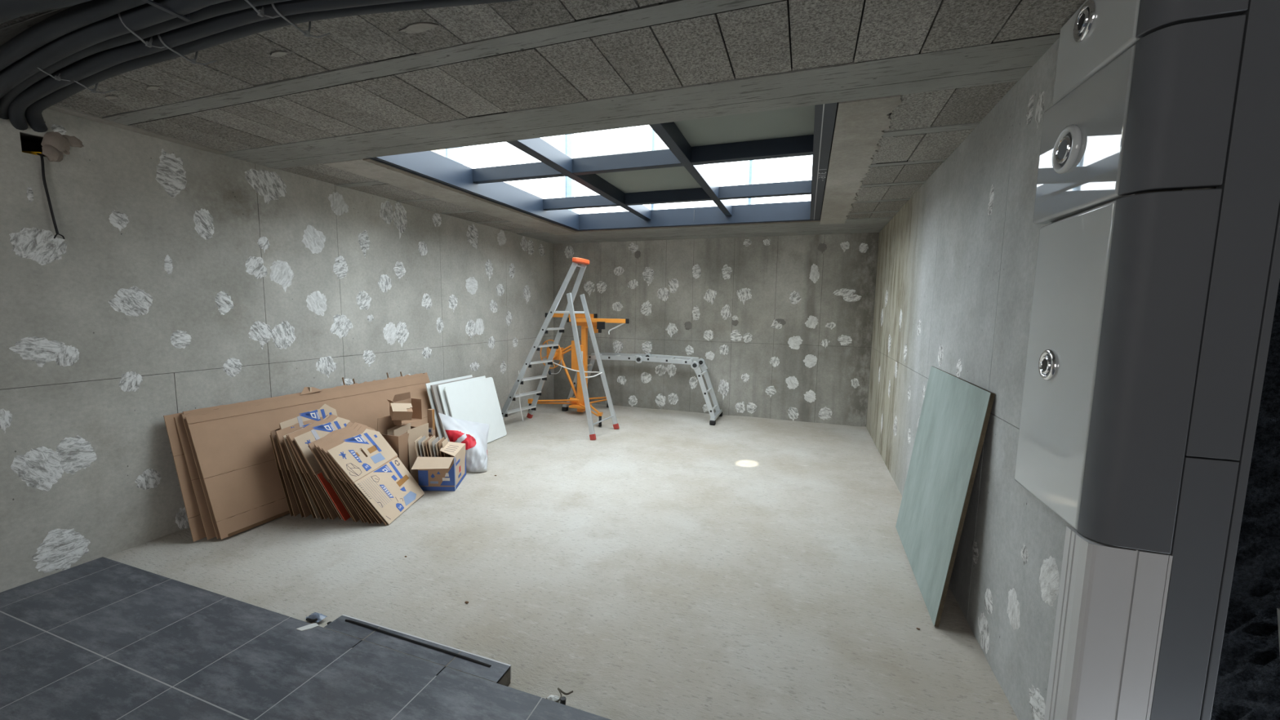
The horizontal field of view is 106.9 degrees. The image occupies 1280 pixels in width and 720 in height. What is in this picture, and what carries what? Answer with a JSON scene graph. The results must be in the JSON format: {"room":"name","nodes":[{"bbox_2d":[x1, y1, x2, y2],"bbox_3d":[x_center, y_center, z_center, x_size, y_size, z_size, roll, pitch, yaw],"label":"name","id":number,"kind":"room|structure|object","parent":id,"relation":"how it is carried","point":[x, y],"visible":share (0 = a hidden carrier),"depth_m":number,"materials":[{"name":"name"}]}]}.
{"room":"unfinished basement room","nodes":[
{"label":"unfinished basement room","id":0,"kind":"room"},
{"bbox_2d":[0,108,554,592],"bbox_3d":[-3.251,-0.115,2.574,0.246,2.820,11.120,3,6,19],"label":"wall","id":1,"kind":"structure","parent":0,"point":[181,278],"depth_m":3.01,"materials":[{"name":"concrete"}]},
{"bbox_2d":[22,151,41,155],"bbox_3d":[-3.174,-1.073,2.457,0.113,0.020,0.011,-1,6,-16],"label":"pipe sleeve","id":2,"kind":"object","parent":1,"relation":"attached to","point":[27,152],"visible":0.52,"depth_m":2.46,"materials":[{"name":"plastic"}]},
{"bbox_2d":[35,152,65,239],"bbox_3d":[-3.144,-0.865,2.495,0.124,0.444,0.049,0,6,-6],"label":"hanging cable","id":3,"kind":"object","parent":1,"relation":"hanging from","point":[37,153],"visible":0.95,"depth_m":2.48,"materials":[{"name":"black plastic"}]},
{"bbox_2d":[40,131,84,161],"bbox_3d":[-3.086,-1.133,2.545,0.068,0.170,0.172,3,6,19],"label":"lump","id":4,"kind":"object","parent":1,"relation":"attached to","point":[54,144],"visible":1,"depth_m":2.50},
{"bbox_2d":[0,556,610,719],"bbox_3d":[-0.801,1.629,-0.856,6.796,0.138,5.552,3,6,19],"label":"floor","id":5,"kind":"structure","parent":0,"point":[101,638],"depth_m":1.96,"materials":[{"name":"grey tile"}]},
{"bbox_2d":[1276,608,1279,653],"bbox_3d":[1.671,0.985,1.102,0.313,0.803,0.040,4,7,27],"label":"plank","id":6,"kind":"object","parent":5,"relation":"on","point":[1277,609],"visible":1,"depth_m":1.15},
{"bbox_2d":[0,0,1085,244],"bbox_3d":[0.096,-1.241,1.313,7.196,0.212,11.170,3,6,19],"label":"ceiling","id":7,"kind":"structure","parent":0,"point":[909,81],"depth_m":2.13,"materials":[{"name":"grey concrete"}]},
{"bbox_2d":[0,0,91,23],"bbox_3d":[-1.339,-1.112,1.328,4.103,0.093,0.117,3,6,19],"label":"conduit","id":8,"kind":"object","parent":7,"relation":"attached to","point":[10,10],"visible":1,"depth_m":1.51,"materials":[{"name":"black plastic"}]},
{"bbox_2d":[0,0,154,71],"bbox_3d":[-1.246,-1.114,1.451,4.208,0.097,0.229,3,7,20],"label":"conduit","id":9,"kind":"object","parent":7,"relation":"attached to","point":[77,16],"visible":1,"depth_m":1.62,"materials":[{"name":"black plastic"}]},
{"bbox_2d":[117,13,165,48],"bbox_3d":[-1.725,-1.151,1.635,0.052,0.095,0.178,2,6,8],"label":"cable tie","id":10,"kind":"object","parent":9,"relation":"attached to","point":[148,44],"visible":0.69,"depth_m":1.65,"materials":[{"name":"grey plastic"}]},
{"bbox_2d":[244,0,279,18],"bbox_3d":[-1.185,-1.124,1.452,0.048,0.095,0.175,2,6,15],"label":"cable tie","id":11,"kind":"object","parent":9,"relation":"attached to","point":[260,12],"visible":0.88,"depth_m":1.48,"materials":[{"name":"grey plastic"}]},
{"bbox_2d":[141,0,191,22],"bbox_3d":[-1.484,-1.139,1.468,0.020,0.095,0.142,3,6,19],"label":"hanger","id":12,"kind":"object","parent":7,"relation":"attached to","point":[187,18],"visible":0.69,"depth_m":1.49,"materials":[{"name":"paint"}]},
{"bbox_2d":[0,0,231,98],"bbox_3d":[-1.224,-1.099,1.521,4.212,0.115,0.260,3,6,19],"label":"conduit","id":13,"kind":"object","parent":12,"relation":"attached to","point":[144,15],"visible":0.82,"depth_m":1.64,"materials":[{"name":"black plastic"}]},
{"bbox_2d":[0,0,291,119],"bbox_3d":[-1.206,-1.124,1.570,4.212,0.089,0.245,3,6,19],"label":"conduit","id":14,"kind":"object","parent":12,"relation":"attached to","point":[228,6],"visible":0.5,"depth_m":1.67,"materials":[{"name":"black plastic"}]},
{"bbox_2d":[36,66,70,81],"bbox_3d":[-2.377,-1.191,1.916,0.049,0.095,0.155,2,6,14],"label":"cable tie","id":15,"kind":"object","parent":14,"relation":"attached to","point":[56,77],"visible":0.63,"depth_m":1.94,"materials":[{"name":"grey plastic"}]},
{"bbox_2d":[157,34,217,65],"bbox_3d":[-1.687,-1.163,1.751,0.047,0.095,0.190,3,6,19],"label":"cable tie","id":16,"kind":"object","parent":14,"relation":"attached to","point":[192,60],"visible":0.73,"depth_m":1.77,"materials":[{"name":"grey plastic"}]},
{"bbox_2d":[271,3,330,38],"bbox_3d":[-1.123,-1.133,1.551,0.046,0.095,0.200,3,6,19],"label":"cable tie","id":17,"kind":"object","parent":14,"relation":"attached to","point":[307,33],"visible":0.8,"depth_m":1.57,"materials":[{"name":"grey plastic"}]},
{"bbox_2d":[8,0,418,129],"bbox_3d":[-1.187,-1.108,1.634,4.216,0.115,0.269,3,6,19],"label":"conduit","id":18,"kind":"object","parent":7,"relation":"attached to","point":[91,64],"visible":0.85,"depth_m":1.69,"materials":[{"name":"black plastic"}]},
{"bbox_2d":[64,66,115,93],"bbox_3d":[-2.355,-1.201,2.012,0.052,0.095,0.180,2,6,8],"label":"cable tie","id":19,"kind":"object","parent":18,"relation":"attached to","point":[93,91],"visible":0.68,"depth_m":2.05,"materials":[{"name":"grey plastic"}]},
{"bbox_2d":[24,0,519,132],"bbox_3d":[-1.171,-1.125,1.687,4.223,0.118,0.283,3,6,19],"label":"conduit","id":20,"kind":"object","parent":7,"relation":"attached to","point":[33,116],"visible":0.69,"depth_m":1.67,"materials":[{"name":"black plastic"}]},
{"bbox_2d":[365,102,837,231],"bbox_3d":[0.050,-1.567,4.214,3.000,0.222,3.152,3,6,19],"label":"window","id":21,"kind":"structure","parent":7,"relation":"attached to","point":[677,173],"depth_m":4.00,"materials":[{"name":"paint"}]},
{"bbox_2d":[106,401,1017,719],"bbox_3d":[-0.092,1.054,4.420,4.683,0.076,5.440,3,6,19],"label":"floor","id":22,"kind":"structure","parent":0,"point":[665,564],"depth_m":2.70,"materials":[{"name":"grey concrete"}]},
{"bbox_2d":[163,413,206,542],"bbox_3d":[-2.605,0.662,3.762,0.194,0.794,1.700,3,6,19],"label":"cardboard sheet","id":23,"kind":"object","parent":22,"relation":"on","point":[196,525],"visible":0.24,"depth_m":2.99,"materials":[{"name":"brown cardboard"}]},
{"bbox_2d":[173,416,216,539],"bbox_3d":[-2.528,0.659,3.891,0.235,0.778,1.900,3,6,19],"label":"cardboard sheet","id":24,"kind":"object","parent":22,"relation":"on","point":[197,488],"visible":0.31,"depth_m":3.02,"materials":[{"name":"brown cardboard"}]},
{"bbox_2d":[270,427,300,516],"bbox_3d":[-2.501,0.749,3.600,0.136,0.658,0.605,1,6,0],"label":"box","id":25,"kind":"object","parent":22,"relation":"on","point":[293,508],"visible":0.12,"depth_m":3.33,"materials":[{"name":"brown cardboard"}]},
{"bbox_2d":[181,375,418,538],"bbox_3d":[-2.476,0.646,3.925,0.260,0.794,1.950,3,6,19],"label":"cardboard sheet","id":26,"kind":"object","parent":22,"relation":"on","point":[205,411],"visible":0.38,"depth_m":3.18,"materials":[{"name":"brown cardboard"}]},
{"bbox_2d":[300,386,322,395],"bbox_3d":[-2.637,0.240,3.791,0.035,0.057,0.180,3,7,22],"label":"scrap","id":27,"kind":"object","parent":26,"relation":"on","point":[306,390],"visible":1,"depth_m":3.78,"materials":[{"name":"brown cardboard"}]},
{"bbox_2d":[275,414,329,517],"bbox_3d":[-2.438,0.759,3.588,0.181,0.656,0.606,1,6,0],"label":"box","id":28,"kind":"object","parent":22,"relation":"on","point":[304,511],"visible":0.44,"depth_m":3.32,"materials":[{"name":"brown cardboard"}]},
{"bbox_2d":[182,372,427,413],"bbox_3d":[-2.467,0.631,4.000,0.255,0.817,2.070,3,6,19],"label":"cardboard sheet","id":29,"kind":"object","parent":22,"relation":"on","point":[420,375],"visible":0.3,"depth_m":3.64,"materials":[{"name":"brown cardboard"}]},
{"bbox_2d":[282,414,328,518],"bbox_3d":[-2.367,0.768,3.579,0.218,0.630,0.604,1,6,0],"label":"box","id":30,"kind":"object","parent":22,"relation":"on","point":[308,500],"visible":0.06,"depth_m":3.30,"materials":[{"name":"cardboard"}]},
{"bbox_2d":[279,404,337,429],"bbox_3d":[-2.456,0.722,3.643,0.159,0.707,0.590,1,6,0],"label":"box","id":31,"kind":"object","parent":22,"relation":"on","point":[315,415],"visible":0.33,"depth_m":3.62,"materials":[{"name":"cardboard"}]},
{"bbox_2d":[300,409,320,421],"bbox_3d":[-2.516,0.447,3.611,0.063,0.102,0.201,3,6,19],"label":"print","id":32,"kind":"object","parent":31,"relation":"attached to","point":[315,415],"depth_m":3.63},
{"bbox_2d":[320,408,325,418],"bbox_3d":[-2.496,0.481,3.760,0.045,0.189,0.038,0,6,-4],"label":"print","id":33,"kind":"object","parent":31,"relation":"attached to","point":[322,411],"depth_m":3.75},
{"bbox_2d":[285,414,331,519],"bbox_3d":[-2.317,0.768,3.566,0.250,0.635,0.604,1,6,0],"label":"box","id":34,"kind":"object","parent":22,"relation":"on","point":[322,513],"visible":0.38,"depth_m":3.29,"materials":[{"name":"brown cardboard"}]},
{"bbox_2d":[185,375,439,539],"bbox_3d":[-2.426,0.652,3.968,0.276,0.778,2.050,3,6,19],"label":"cardboard sheet","id":35,"kind":"object","parent":22,"relation":"on","point":[233,448],"visible":0.4,"depth_m":3.28,"materials":[{"name":"brown cardboard"}]},
{"bbox_2d":[288,414,344,519],"bbox_3d":[-2.280,0.768,3.565,0.289,0.639,0.598,1,6,0],"label":"box","id":36,"kind":"object","parent":22,"relation":"on","point":[322,498],"visible":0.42,"depth_m":3.30,"materials":[{"name":"brown cardboard"}]},
{"bbox_2d":[305,612,327,622],"bbox_3d":[-1.548,1.222,2.259,0.085,0.027,0.059,3,6,19],"label":"scrap","id":37,"kind":"object","parent":22,"relation":"on","point":[317,617],"visible":1,"depth_m":2.25,"materials":[{"name":"white plastic"}]},
{"bbox_2d":[293,417,350,519],"bbox_3d":[-2.232,0.778,3.570,0.321,0.618,0.594,1,6,0],"label":"box","id":38,"kind":"object","parent":22,"relation":"on","point":[302,441],"visible":0.32,"depth_m":3.33,"materials":[{"name":"cardboard"}]},
{"bbox_2d":[312,422,335,431],"bbox_3d":[-2.369,0.529,3.548,0.064,0.090,0.208,3,6,19],"label":"print","id":39,"kind":"object","parent":38,"relation":"attached to","point":[330,426],"depth_m":3.56},
{"bbox_2d":[333,421,341,429],"bbox_3d":[-2.326,0.558,3.692,0.088,0.165,0.038,1,6,-1],"label":"print","id":40,"kind":"object","parent":38,"relation":"attached to","point":[337,424],"depth_m":3.68},
{"bbox_2d":[307,422,359,522],"bbox_3d":[-2.117,0.800,3.541,0.320,0.594,0.591,1,6,0],"label":"box","id":41,"kind":"object","parent":22,"relation":"on","point":[352,513],"visible":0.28,"depth_m":3.27,"materials":[{"name":"brown cardboard"}]},
{"bbox_2d":[316,472,351,520],"bbox_3d":[-2.134,0.948,3.327,0.180,0.334,0.100,1,6,1],"label":"sheet","id":42,"kind":"object","parent":22,"relation":"on","point":[340,506],"visible":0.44,"depth_m":3.30,"materials":[{"name":"red cardboard"}]},
{"bbox_2d":[313,422,367,523],"bbox_3d":[-2.058,0.802,3.530,0.340,0.594,0.595,1,6,0],"label":"box","id":43,"kind":"object","parent":22,"relation":"on","point":[358,513],"visible":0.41,"depth_m":3.26,"materials":[{"name":"brown cardboard"}]},
{"bbox_2d":[317,424,374,524],"bbox_3d":[-2.016,0.812,3.520,0.363,0.580,0.606,1,6,0],"label":"box","id":44,"kind":"object","parent":22,"relation":"on","point":[366,514],"visible":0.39,"depth_m":3.25,"materials":[{"name":"brown cardboard"}]},
{"bbox_2d":[321,426,382,524],"bbox_3d":[-1.975,0.816,3.519,0.390,0.567,0.597,1,6,0],"label":"box","id":45,"kind":"object","parent":22,"relation":"on","point":[362,428],"visible":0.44,"depth_m":3.25,"materials":[{"name":"brown cardboard"}]},
{"bbox_2d":[327,428,424,525],"bbox_3d":[-1.925,0.830,3.511,0.418,0.550,0.606,1,6,0],"label":"box","id":46,"kind":"object","parent":22,"relation":"on","point":[366,460],"visible":1,"depth_m":3.46,"materials":[{"name":"cardboard"}]},
{"bbox_2d":[346,462,361,475],"bbox_3d":[-1.989,0.761,3.295,0.072,0.089,0.108,3,6,19],"label":"print","id":47,"kind":"object","parent":46,"relation":"on","point":[352,468],"depth_m":3.30},
{"bbox_2d":[347,449,362,462],"bbox_3d":[-2.036,0.688,3.388,0.070,0.101,0.056,3,6,19],"label":"print","id":48,"kind":"object","parent":46,"relation":"attached to","point":[354,455],"depth_m":3.39},
{"bbox_2d":[344,434,368,444],"bbox_3d":[-2.109,0.608,3.500,0.064,0.080,0.213,3,6,19],"label":"print","id":49,"kind":"object","parent":46,"relation":"attached to","point":[360,438],"depth_m":3.52},
{"bbox_2d":[361,463,371,471],"bbox_3d":[-1.967,0.769,3.419,0.047,0.050,0.073,3,6,19],"label":"print","id":50,"kind":"object","parent":46,"relation":"on","point":[365,467],"depth_m":3.41},
{"bbox_2d":[363,432,382,451],"bbox_3d":[-2.054,0.633,3.642,0.112,0.146,0.075,3,6,19],"label":"print","id":51,"kind":"object","parent":46,"relation":"attached to","point":[371,439],"depth_m":3.64},
{"bbox_2d":[359,476,391,507],"bbox_3d":[-1.860,0.929,3.341,0.170,0.182,0.177,3,6,19],"label":"print","id":52,"kind":"object","parent":46,"relation":"attached to","point":[374,490],"depth_m":3.33},
{"bbox_2d":[370,452,385,463],"bbox_3d":[-1.980,0.741,3.578,0.040,0.054,0.132,1,6,3],"label":"print","id":53,"kind":"object","parent":46,"relation":"on","point":[375,457],"depth_m":3.58},
{"bbox_2d":[373,464,392,472],"bbox_3d":[-1.934,0.834,3.537,0.056,0.062,0.180,3,6,19],"label":"print","id":54,"kind":"object","parent":46,"relation":"attached to","point":[379,468],"depth_m":3.55},
{"bbox_2d":[379,484,394,497],"bbox_3d":[-1.835,0.951,3.434,0.072,0.110,0.059,3,6,19],"label":"print","id":55,"kind":"object","parent":46,"relation":"attached to","point":[385,490],"depth_m":3.43},
{"bbox_2d":[389,461,403,478],"bbox_3d":[-1.886,0.853,3.669,0.105,0.127,0.035,2,6,10],"label":"print","id":56,"kind":"object","parent":46,"relation":"attached to","point":[393,466],"depth_m":3.67},
{"bbox_2d":[395,502,404,511],"bbox_3d":[-1.743,1.068,3.448,0.049,0.053,0.066,3,6,19],"label":"print","id":57,"kind":"object","parent":46,"relation":"attached to","point":[399,506],"depth_m":3.45},
{"bbox_2d":[403,491,416,506],"bbox_3d":[-1.748,1.046,3.599,0.044,0.057,0.189,1,6,-1],"label":"print","id":58,"kind":"object","parent":46,"relation":"attached to","point":[409,497],"depth_m":3.59},
{"bbox_2d":[377,415,415,472],"bbox_3d":[-2.040,0.764,4.040,0.279,0.555,0.300,3,6,19],"label":"box","id":59,"kind":"object","parent":22,"relation":"on","point":[399,444],"visible":0.23,"depth_m":3.91,"materials":[{"name":"cardboard"}]},
{"bbox_2d":[386,422,404,435],"bbox_3d":[-2.075,0.771,4.075,0.070,0.434,0.188,4,7,24],"label":"folded card","id":60,"kind":"object","parent":59,"relation":"in","point":[390,431],"visible":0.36,"depth_m":4.04,"materials":[{"name":"cardboard"}]},
{"bbox_2d":[393,422,410,435],"bbox_3d":[-1.998,0.772,4.022,0.059,0.446,0.180,4,7,25],"label":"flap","id":61,"kind":"object","parent":59,"relation":"attached to","point":[397,432],"visible":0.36,"depth_m":4.01,"materials":[{"name":"cardboard"}]},
{"bbox_2d":[386,391,422,426],"bbox_3d":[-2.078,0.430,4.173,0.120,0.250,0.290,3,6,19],"label":"carton","id":62,"kind":"object","parent":59,"relation":"on","point":[405,397],"visible":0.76,"depth_m":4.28,"materials":[{"name":"brown cardboard"}]},
{"bbox_2d":[407,422,428,484],"bbox_3d":[-1.859,0.796,4.005,0.060,0.497,0.194,6,8,38],"label":"folded card","id":63,"kind":"object","parent":22,"relation":"on","point":[415,433],"visible":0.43,"depth_m":3.97,"materials":[{"name":"cardboard"}]},
{"bbox_2d":[411,441,466,490],"bbox_3d":[-1.674,0.893,3.994,0.303,0.319,0.521,0,6,-6],"label":"printed box","id":64,"kind":"object","parent":22,"relation":"on","point":[434,473],"visible":0.94,"depth_m":3.86,"materials":[{"name":"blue cardboard"}]},
{"bbox_2d":[413,435,422,457],"bbox_3d":[-1.818,0.847,3.973,0.070,0.390,0.207,0,6,-7],"label":"board offcut","id":65,"kind":"object","parent":64,"relation":"in","point":[416,445],"visible":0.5,"depth_m":3.89,"materials":[{"name":"cardboard"}]},
{"bbox_2d":[417,435,426,457],"bbox_3d":[-1.795,0.846,3.986,0.066,0.389,0.201,0,6,-7],"label":"board offcut","id":66,"kind":"object","parent":64,"relation":"in","point":[424,437],"visible":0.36,"depth_m":3.91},
{"bbox_2d":[417,470,428,485],"bbox_3d":[-1.763,0.961,3.856,0.080,0.130,0.001,1,6,-1],"label":"print","id":67,"kind":"object","parent":64,"relation":"on","point":[423,475],"depth_m":3.85},
{"bbox_2d":[421,435,429,457],"bbox_3d":[-1.774,0.851,4.000,0.064,0.376,0.195,0,6,-7],"label":"board offcut","id":68,"kind":"object","parent":64,"relation":"in","point":[423,442],"visible":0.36,"depth_m":3.93,"materials":[{"name":"cardboard"}]},
{"bbox_2d":[424,435,432,457],"bbox_3d":[-1.754,0.848,4.013,0.064,0.379,0.189,0,6,-7],"label":"board offcut","id":69,"kind":"object","parent":64,"relation":"in","point":[429,437],"visible":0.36,"depth_m":3.94,"materials":[{"name":"brown cardboard"}]},
{"bbox_2d":[426,408,435,436],"bbox_3d":[-1.833,0.720,4.173,0.052,0.580,0.034,3,6,19],"label":"carton","id":70,"kind":"object","parent":64,"relation":"in","point":[431,420],"visible":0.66,"depth_m":4.14,"materials":[{"name":"brown cardboard"}]},
{"bbox_2d":[427,435,435,457],"bbox_3d":[-1.735,0.849,4.026,0.068,0.377,0.183,0,6,-7],"label":"board offcut","id":71,"kind":"object","parent":64,"relation":"in","point":[429,442],"visible":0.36,"depth_m":3.96,"materials":[{"name":"cardboard"}]},
{"bbox_2d":[431,436,439,457],"bbox_3d":[-1.712,0.853,4.040,0.062,0.364,0.177,0,6,-7],"label":"board offcut","id":72,"kind":"object","parent":64,"relation":"in","point":[436,440],"visible":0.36,"depth_m":3.98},
{"bbox_2d":[420,486,454,490],"bbox_3d":[-1.657,1.050,3.866,0.293,0.035,0.001,1,6,-1],"label":"print","id":73,"kind":"object","parent":64,"relation":"on","point":[424,488],"depth_m":3.87},
{"bbox_2d":[435,439,440,457],"bbox_3d":[-1.691,0.864,4.054,0.061,0.342,0.170,0,6,-7],"label":"board offcut","id":74,"kind":"object","parent":64,"relation":"in","point":[437,443],"visible":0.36,"depth_m":3.98,"materials":[{"name":"cardboard"}]},
{"bbox_2d":[437,437,444,457],"bbox_3d":[-1.673,0.856,4.066,0.064,0.355,0.164,0,6,-7],"label":"board offcut","id":75,"kind":"object","parent":64,"relation":"in","point":[442,454],"visible":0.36,"depth_m":4.00,"materials":[{"name":"brown cardboard"}]},
{"bbox_2d":[441,437,450,457],"bbox_3d":[-1.650,0.859,4.080,0.060,0.346,0.158,0,6,-7],"label":"board offcut","id":76,"kind":"object","parent":64,"relation":"in","point":[445,442],"visible":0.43,"depth_m":4.05,"materials":[{"name":"cardboard"}]},
{"bbox_2d":[442,477,449,480],"bbox_3d":[-1.578,0.971,3.858,0.060,0.025,0.002,1,6,-1],"label":"print","id":77,"kind":"object","parent":64,"relation":"attached to","point":[443,478],"depth_m":3.86},
{"bbox_2d":[440,463,454,485],"bbox_3d":[-1.568,0.929,3.854,0.112,0.190,0.041,3,6,19],"label":"print","id":78,"kind":"object","parent":64,"relation":"on","point":[446,475],"depth_m":3.86},
{"bbox_2d":[453,457,456,490],"bbox_3d":[-1.510,0.929,3.871,0.014,0.278,0.027,3,6,19],"label":"print","id":79,"kind":"object","parent":64,"relation":"attached to","point":[455,459],"depth_m":3.87},
{"bbox_2d":[455,471,466,488],"bbox_3d":[-1.537,1.031,4.077,0.161,0.030,0.324,3,6,19],"label":"print","id":80,"kind":"object","parent":64,"relation":"on","point":[463,475],"depth_m":4.06},
{"bbox_2d":[425,374,472,439],"bbox_3d":[-1.955,0.567,5.107,0.212,0.723,0.700,3,6,19],"label":"panel","id":81,"kind":"object","parent":22,"relation":"on","point":[437,424],"visible":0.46,"depth_m":4.81,"materials":[{"name":"laminate"}]},
{"bbox_2d":[430,376,475,441],"bbox_3d":[-1.907,0.578,5.092,0.220,0.710,0.660,3,6,19],"label":"panel","id":82,"kind":"object","parent":22,"relation":"on","point":[434,388],"visible":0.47,"depth_m":4.80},
{"bbox_2d":[437,375,485,417],"bbox_3d":[-1.843,0.572,5.170,0.211,0.703,0.750,3,6,19],"label":"panel","id":83,"kind":"object","parent":22,"relation":"on","point":[441,387],"visible":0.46,"depth_m":4.86,"materials":[{"name":"laminate"}]},
{"bbox_2d":[438,413,489,472],"bbox_3d":[-1.532,0.723,4.480,0.360,0.552,0.610,3,6,19],"label":"plastic bag","id":84,"kind":"object","parent":22,"relation":"on","point":[474,435],"visible":0.79,"depth_m":4.33,"materials":[{"name":"white plastic"}]},
{"bbox_2d":[444,377,506,443],"bbox_3d":[-1.784,0.579,5.211,0.206,0.683,0.785,3,6,19],"label":"panel","id":85,"kind":"object","parent":22,"relation":"on","point":[474,401],"visible":0.78,"depth_m":5.26,"materials":[{"name":"laminate"}]},
{"bbox_2d":[546,687,573,702],"bbox_3d":[-0.315,1.310,1.846,0.099,0.046,0.054,-3,7,-30],"label":"scrap","id":86,"kind":"object","parent":22,"relation":"on","point":[554,698],"visible":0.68,"depth_m":1.83,"materials":[{"name":"white plastic"}]},
{"bbox_2d":[501,257,619,439],"bbox_3d":[-1.035,-0.183,5.867,1.472,2.102,0.609,4,7,24],"label":"stepladder","id":87,"kind":"object","parent":22,"relation":"on","point":[571,296],"visible":1,"depth_m":5.89,"materials":[{"name":"metal"}]},
{"bbox_2d":[560,696,566,705],"bbox_3d":[-0.293,1.304,1.808,0.023,0.029,0.026,3,6,19],"label":"cap","id":88,"kind":"object","parent":22,"relation":"on","point":[562,700],"visible":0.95,"depth_m":1.80,"materials":[{"name":"black plastic"}]},
{"bbox_2d":[528,312,629,426],"bbox_3d":[-0.745,0.054,6.762,1.410,1.422,1.106,5,7,34],"label":"lift","id":89,"kind":"object","parent":22,"relation":"on","point":[578,402],"visible":0.76,"depth_m":6.69,"materials":[{"name":"orange paint"}]},
{"bbox_2d":[561,352,722,425],"bbox_3d":[0.025,0.344,6.802,2.244,0.860,0.620,3,6,19],"label":"ladder","id":90,"kind":"object","parent":22,"relation":"on","point":[695,362],"visible":0.79,"depth_m":6.65,"materials":[{"name":"metal"}]},
{"bbox_2d":[895,365,995,627],"bbox_3d":[1.689,0.661,2.720,0.172,1.147,1.129,3,6,19],"label":"board","id":91,"kind":"object","parent":22,"relation":"on","point":[955,413],"visible":0.96,"depth_m":2.53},
{"bbox_2d":[1044,525,1173,719],"bbox_3d":[1.365,0.935,1.408,0.183,0.838,0.120,3,6,19],"label":"post","id":92,"kind":"object","parent":22,"relation":"on","point":[1112,600],"visible":0.92,"depth_m":1.34,"materials":[{"name":"white plastic"}]},
{"bbox_2d":[553,232,879,426],"bbox_3d":[0.865,-0.523,6.927,5.063,2.820,0.256,3,6,19],"label":"wall","id":93,"kind":"structure","parent":0,"point":[781,326],"depth_m":6.64,"materials":[{"name":"concrete"}]},
{"bbox_2d":[866,37,1182,719],"bbox_3d":[2.298,-0.160,3.756,0.256,2.820,5.240,3,6,19],"label":"wall","id":94,"kind":"structure","parent":0,"point":[956,264],"depth_m":2.21,"materials":[{"name":"concrete"}]},
{"bbox_2d":[1014,0,1279,719],"bbox_3d":[1.394,0.114,1.476,0.258,2.497,0.614,0,6,-11],"label":"door frame","id":95,"kind":"structure","parent":94,"relation":"attached to","point":[1153,313],"depth_m":1.26,"materials":[{"name":"metal"}]},
{"bbox_2d":[1059,133,1071,166],"bbox_3d":[1.382,-0.681,1.535,0.003,0.124,0.124,3,6,19],"label":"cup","id":96,"kind":"object","parent":95,"relation":"on","point":[1065,139],"depth_m":1.52,"materials":[{"name":"silver metal"}]},
{"bbox_2d":[1182,14,1239,190],"bbox_3d":[2.530,0.136,1.034,2.283,2.820,0.220,3,6,19],"label":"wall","id":97,"kind":"structure","parent":0,"point":[1239,15],"depth_m":1.23,"materials":[{"name":"metal"}]},
{"bbox_2d":[1210,280,1279,719],"bbox_3d":[2.284,0.207,0.990,1.500,2.400,0.032,3,6,19],"label":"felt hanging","id":98,"kind":"object","parent":97,"relation":"attached to","point":[1247,687],"visible":0.66,"depth_m":1.25},
{"label":"outside","id":99,"kind":"structure","parent":0,"visible":0},
{"bbox_2d":[444,146,462,164],"bbox_3d":[-2.711,-3.898,6.862,0.240,3.800,0.100,3,6,19],"label":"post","id":100,"kind":"object","parent":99,"point":[455,154],"visible":0.02,"depth_m":6.92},
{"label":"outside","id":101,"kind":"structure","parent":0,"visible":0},
{"bbox_2d":[747,160,753,204],"bbox_3d":[1.776,-3.894,7.442,0.046,3.800,0.100,3,6,19],"label":"post","id":102,"kind":"object","parent":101,"point":[750,173],"visible":0.02,"depth_m":7.51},
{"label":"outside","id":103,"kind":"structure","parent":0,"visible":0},
{"bbox_2d":[650,128,656,209],"bbox_3d":[0.241,-3.968,7.918,0.046,3.800,0.100,3,6,19],"label":"post","id":104,"kind":"object","parent":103,"point":[654,134],"visible":0.02,"depth_m":7.92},
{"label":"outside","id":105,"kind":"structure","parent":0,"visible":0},
{"bbox_2d":[431,149,445,156],"bbox_3d":[-4.264,-4.286,7.920,2.870,4.300,0.400,3,6,19],"label":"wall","id":106,"kind":"structure","parent":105,"point":[442,152],"depth_m":7.47,"materials":[{"name":"white"}]},
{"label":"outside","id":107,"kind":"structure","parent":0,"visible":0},
{"bbox_2d":[564,133,573,212],"bbox_3d":[-1.097,-3.930,7.380,0.110,3.800,0.100,3,6,19],"label":"post","id":108,"kind":"object","parent":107,"point":[569,139],"visible":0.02,"depth_m":7.45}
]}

